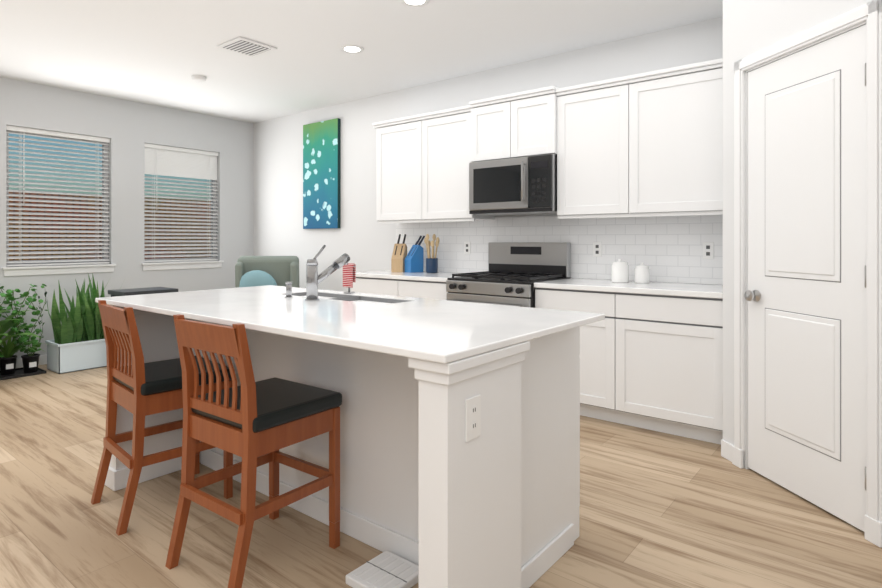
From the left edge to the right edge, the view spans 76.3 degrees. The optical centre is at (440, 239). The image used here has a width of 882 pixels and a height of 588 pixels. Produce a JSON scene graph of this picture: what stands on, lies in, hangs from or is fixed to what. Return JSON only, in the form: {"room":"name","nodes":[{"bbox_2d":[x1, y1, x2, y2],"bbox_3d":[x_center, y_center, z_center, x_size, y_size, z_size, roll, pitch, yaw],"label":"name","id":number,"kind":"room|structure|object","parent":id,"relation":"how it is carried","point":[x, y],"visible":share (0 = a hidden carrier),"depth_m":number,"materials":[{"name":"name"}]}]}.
{"room":"kitchen","nodes":[
{"label":"kitchen","id":0,"kind":"room"},
{"bbox_2d":[0,77,253,357],"bbox_3d":[-4.847,-0.150,4.434,0.150,2.740,7.500,0,0,39],"label":"wall","id":1,"kind":"structure","parent":0,"point":[128,129],"depth_m":6.11,"materials":[{"name":"white paint"}]},
{"bbox_2d":[16,354,46,367],"bbox_3d":[-4.772,1.173,4.393,0.017,0.095,7.470,0,0,39],"label":"baseboard","id":2,"kind":"structure","parent":1,"relation":"attached to","point":[42,360],"depth_m":5.45,"materials":[{"name":"white paint"}]},
{"bbox_2d":[2,131,115,275],"bbox_3d":[-3.838,-0.372,5.657,0.175,1.425,0.980,0,0,39],"label":"window","id":3,"kind":"structure","parent":1,"relation":"in","point":[7,143],"depth_m":5.66,"materials":[{"name":"white paint"}]},
{"bbox_2d":[6,125,109,266],"bbox_3d":[-3.832,-0.416,5.652,0.072,1.334,0.902,0,0,39],"label":"window blind","id":4,"kind":"object","parent":3,"relation":"attached to","point":[56,135],"visible":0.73,"depth_m":5.62,"materials":[{"name":"white plastic"}]},
{"bbox_2d":[141,174,223,270],"bbox_3d":[-3.060,-0.372,6.629,0.175,1.425,0.970,0,0,39],"label":"window","id":5,"kind":"structure","parent":1,"relation":"in","point":[187,258],"depth_m":6.64,"materials":[{"name":"white paint"}]},
{"bbox_2d":[144,143,217,261],"bbox_3d":[-3.053,-0.416,6.623,0.072,1.334,0.892,0,0,39],"label":"window blind","id":6,"kind":"object","parent":5,"relation":"attached to","point":[161,160],"visible":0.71,"depth_m":6.60,"materials":[{"name":"white plastic"}]},
{"bbox_2d":[0,0,722,122],"bbox_3d":[-1.276,-1.565,1.574,9.300,0.110,7.800,0,0,39],"label":"ceiling","id":7,"kind":"structure","parent":0,"point":[157,52],"depth_m":4.30,"materials":[{"name":"white paint"}]},
{"bbox_2d":[191,75,206,81],"bbox_3d":[-2.256,-1.503,5.229,0.132,0.034,0.132,0,0,39],"label":"smoke detector","id":8,"kind":"object","parent":7,"relation":"attached to","point":[199,78],"visible":1,"depth_m":5.19,"materials":[{"name":"white plastic"}]},
{"bbox_2d":[216,36,276,57],"bbox_3d":[-1.526,-1.512,4.413,0.330,0.016,0.330,0,0,39],"label":"ceiling vent","id":9,"kind":"object","parent":7,"relation":"in","point":[246,46],"visible":0.98,"depth_m":4.38,"materials":[{"name":"white metal"}]},
{"bbox_2d":[0,364,881,587],"bbox_3d":[-1.276,1.270,1.574,9.300,0.100,7.800,0,0,39],"label":"floor","id":10,"kind":"structure","parent":0,"point":[657,509],"depth_m":2.39,"materials":[{"name":"brown wood"}]},
{"bbox_2d":[0,284,47,380],"bbox_3d":[-3.957,0.807,4.762,0.760,0.825,1.035,0,0,39],"label":"potted plant","id":11,"kind":"object","parent":10,"relation":"on","point":[9,369],"visible":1,"depth_m":5.09,"materials":[{"name":"green plant"}]},
{"bbox_2d":[45,273,108,373],"bbox_3d":[-3.433,0.769,5.434,0.383,0.903,0.610,0,0,39],"label":"potted plant","id":12,"kind":"object","parent":10,"relation":"on","point":[78,343],"visible":0.79,"depth_m":5.26,"materials":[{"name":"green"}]},
{"bbox_2d":[108,287,177,296],"bbox_3d":[-2.893,0.850,5.457,0.380,0.740,0.500,0,0,39],"label":"side table","id":13,"kind":"object","parent":10,"relation":"on","point":[133,291],"visible":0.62,"depth_m":5.34,"materials":[{"name":"grey"}]},
{"bbox_2d":[91,300,232,535],"bbox_3d":[-1.304,0.751,2.640,0.440,0.937,0.501,0,0,45],"label":"bar stool","id":14,"kind":"object","parent":10,"relation":"on","point":[139,389],"visible":0.77,"depth_m":2.49,"materials":[{"name":"brown wood"}]},
{"bbox_2d":[165,314,341,587],"bbox_3d":[-0.714,0.751,2.173,0.453,0.937,0.515,0,0,39],"label":"bar stool","id":15,"kind":"object","parent":10,"relation":"on","point":[251,422],"visible":1,"depth_m":2.07,"materials":[{"name":"brown wood"}]},
{"bbox_2d":[235,256,298,287],"bbox_3d":[-1.871,0.698,6.001,0.660,1.044,0.740,0,0,-9],"label":"armchair","id":16,"kind":"object","parent":10,"relation":"on","point":[250,271],"visible":0.33,"depth_m":6.08,"materials":[{"name":"green fabric"}]},
{"bbox_2d":[236,270,277,287],"bbox_3d":[-1.981,0.535,6.054,0.311,0.424,0.338,0,0,39],"label":"pillow","id":17,"kind":"object","parent":16,"relation":"on","point":[244,278],"depth_m":5.98,"materials":[{"name":"blue fabric"}]},
{"bbox_2d":[105,305,604,587],"bbox_3d":[-0.507,0.767,2.523,2.197,0.906,1.056,0,0,39],"label":"kitchen island","id":18,"kind":"object","parent":10,"relation":"on","point":[459,444],"depth_m":2.11,"materials":[{"name":"white paint"}]},
{"bbox_2d":[95,285,604,364],"bbox_3d":[-0.544,0.301,2.508,2.235,0.023,1.015,0,0,39],"label":"island countertop","id":19,"kind":"structure","parent":18,"relation":"on","point":[416,329],"depth_m":2.10,"materials":[{"name":"white stone"}]},
{"bbox_2d":[299,245,350,300],"bbox_3d":[-0.556,0.157,2.760,0.068,0.266,0.261,0,0,39],"label":"faucet","id":20,"kind":"object","parent":19,"relation":"on","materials":[{"name":"silver metal"}]},
{"bbox_2d":[347,265,354,292],"bbox_3d":[-0.502,0.213,3.068,0.090,0.152,0.060,0,0,39],"label":"dish brush","id":21,"kind":"object","parent":19,"relation":"on","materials":[{"name":"red plastic"}]},
{"bbox_2d":[323,293,394,300],"bbox_3d":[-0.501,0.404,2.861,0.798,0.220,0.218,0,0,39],"label":"sink","id":22,"kind":"object","parent":19,"relation":"in","point":[348,295],"depth_m":2.91,"materials":[{"name":"silver metal"}]},
{"bbox_2d":[346,550,418,587],"bbox_3d":[-0.197,1.203,2.009,0.200,0.034,0.210,0,0,39],"label":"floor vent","id":23,"kind":"object","parent":10,"relation":"in","point":[386,569],"visible":0.92,"depth_m":2.00,"materials":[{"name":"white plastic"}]},
{"bbox_2d":[351,234,457,299],"bbox_3d":[-0.200,0.581,5.108,1.184,1.278,0.632,0,0,39],"label":"base cabinet","id":24,"kind":"object","parent":10,"relation":"on","point":[406,275],"visible":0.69,"depth_m":5.08,"materials":[{"name":"white paint"}]},
{"bbox_2d":[446,242,570,307],"bbox_3d":[0.522,0.620,4.450,0.754,1.200,0.721,0,0,39],"label":"gas range","id":25,"kind":"object","parent":10,"relation":"on","point":[514,273],"visible":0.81,"depth_m":4.45,"materials":[{"name":"silver metal"}]},
{"bbox_2d":[534,259,722,444],"bbox_3d":[1.347,0.678,3.868,1.250,1.083,0.632,0,0,39],"label":"base cabinet","id":26,"kind":"object","parent":10,"relation":"on","point":[651,356],"visible":0.85,"depth_m":3.54,"materials":[{"name":"white paint"}]},
{"bbox_2d":[534,278,722,298],"bbox_3d":[1.347,0.322,3.868,1.250,0.034,0.632,0,0,39],"label":"countertop","id":27,"kind":"structure","parent":26,"relation":"on","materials":[{"name":"white stone"}]},
{"bbox_2d":[254,17,722,291],"bbox_3d":[1.115,-0.150,4.559,9.300,2.740,0.150,0,0,39],"label":"wall","id":28,"kind":"structure","parent":0,"point":[363,239],"depth_m":5.97,"materials":[{"name":"white paint"}]},
{"bbox_2d":[303,118,340,228],"bbox_3d":[-1.370,-0.740,6.422,0.610,1.220,0.044,0,0,39],"label":"painting","id":29,"kind":"object","parent":28,"relation":"attached to","point":[321,174],"visible":1,"depth_m":6.38,"materials":[{"name":"teal"}]},
{"bbox_2d":[373,114,427,221],"bbox_3d":[-0.266,-0.641,5.343,0.644,0.922,0.347,0,0,39],"label":"upper cabinet","id":30,"kind":"object","parent":28,"relation":"attached to","point":[402,144],"depth_m":5.20,"materials":[{"name":"white paint"}]},
{"bbox_2d":[428,106,494,221],"bbox_3d":[0.129,-0.641,5.027,0.625,0.922,0.347,0,0,39],"label":"upper cabinet","id":31,"kind":"object","parent":28,"relation":"attached to","point":[446,128],"depth_m":4.88,"materials":[{"name":"white paint"}]},
{"bbox_2d":[464,86,559,161],"bbox_3d":[0.654,-0.884,4.563,0.775,0.477,0.415,0,0,39],"label":"upper cabinet","id":32,"kind":"object","parent":28,"relation":"attached to","point":[524,122],"depth_m":4.42,"materials":[{"name":"white paint"}]},
{"bbox_2d":[469,153,575,215],"bbox_3d":[0.641,-0.428,4.546,0.759,0.427,0.456,0,0,39],"label":"microwave","id":33,"kind":"object","parent":32,"relation":"attached to","point":[520,184],"depth_m":4.37,"materials":[{"name":"metal"}]},
{"bbox_2d":[464,154,533,217],"bbox_3d":[0.575,-0.428,4.624,0.559,0.427,0.417,0,0,39],"label":"door","id":34,"kind":"structure","parent":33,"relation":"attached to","point":[493,187],"depth_m":4.48,"materials":[{"name":"silver metal"}]},
{"bbox_2d":[528,150,555,213],"bbox_3d":[0.871,-0.428,4.387,0.200,0.427,0.417,0,0,39],"label":"control panel","id":35,"kind":"object","parent":33,"relation":"attached to","point":[541,167],"depth_m":4.22,"materials":[{"name":"black plastic"}]},
{"bbox_2d":[396,215,722,284],"bbox_3d":[0.785,0.152,4.716,3.188,0.705,0.017,0,0,39],"label":"tile backsplash","id":36,"kind":"structure","parent":28,"relation":"attached to","point":[681,249],"depth_m":4.34,"materials":[{"name":"white tile"}]},
{"bbox_2d":[556,74,643,217],"bbox_3d":[1.215,-0.641,4.156,0.609,0.922,0.347,0,0,39],"label":"upper cabinet","id":37,"kind":"object","parent":28,"relation":"attached to","point":[598,124],"depth_m":4.01,"materials":[{"name":"white paint"}]},
{"bbox_2d":[640,62,722,216],"bbox_3d":[1.638,-0.641,3.818,0.733,0.922,0.347,0,0,39],"label":"upper cabinet","id":38,"kind":"object","parent":28,"relation":"attached to","point":[648,144],"depth_m":3.66,"materials":[{"name":"white paint"}]},
{"bbox_2d":[723,0,872,444],"bbox_3d":[1.766,-0.150,2.542,0.115,2.740,1.300,0,0,-10],"label":"wall","id":39,"kind":"structure","parent":0,"point":[750,27],"depth_m":3.08,"materials":[{"name":"white paint"}]},
{"bbox_2d":[721,439,733,461],"bbox_3d":[1.703,1.173,2.530,0.013,0.095,1.300,0,0,-10],"label":"baseboard","id":40,"kind":"structure","parent":39,"relation":"attached to","point":[726,449],"depth_m":3.12,"materials":[{"name":"white paint"}]},
{"bbox_2d":[744,24,865,531],"bbox_3d":[1.702,0.159,2.642,0.548,2.098,0.497,0,0,39],"label":"pantry door","id":41,"kind":"structure","parent":39,"relation":"in","point":[805,295],"depth_m":2.58,"materials":[{"name":"white paint"}]},
{"bbox_2d":[732,0,881,547],"bbox_3d":[1.732,0.127,2.652,0.142,2.187,0.852,0,0,-10],"label":"door frame","id":42,"kind":"structure","parent":39,"relation":"attached to","point":[869,14],"depth_m":2.28,"materials":[{"name":"white paint"}]},
{"bbox_3d":[-8.206,1.290,7.446,8.840,0.100,11.000,0,0,39],"label":"ground","id":43,"kind":"structure","parent":0,"visible":0},
{"bbox_2d":[9,192,210,260],"bbox_3d":[-7.137,0.265,6.589,0.180,1.950,11.000,0,0,39],"label":"fence","id":44,"kind":"object","parent":43,"relation":"on","point":[42,194],"depth_m":8.63,"materials":[{"name":"brown"}]}
]}

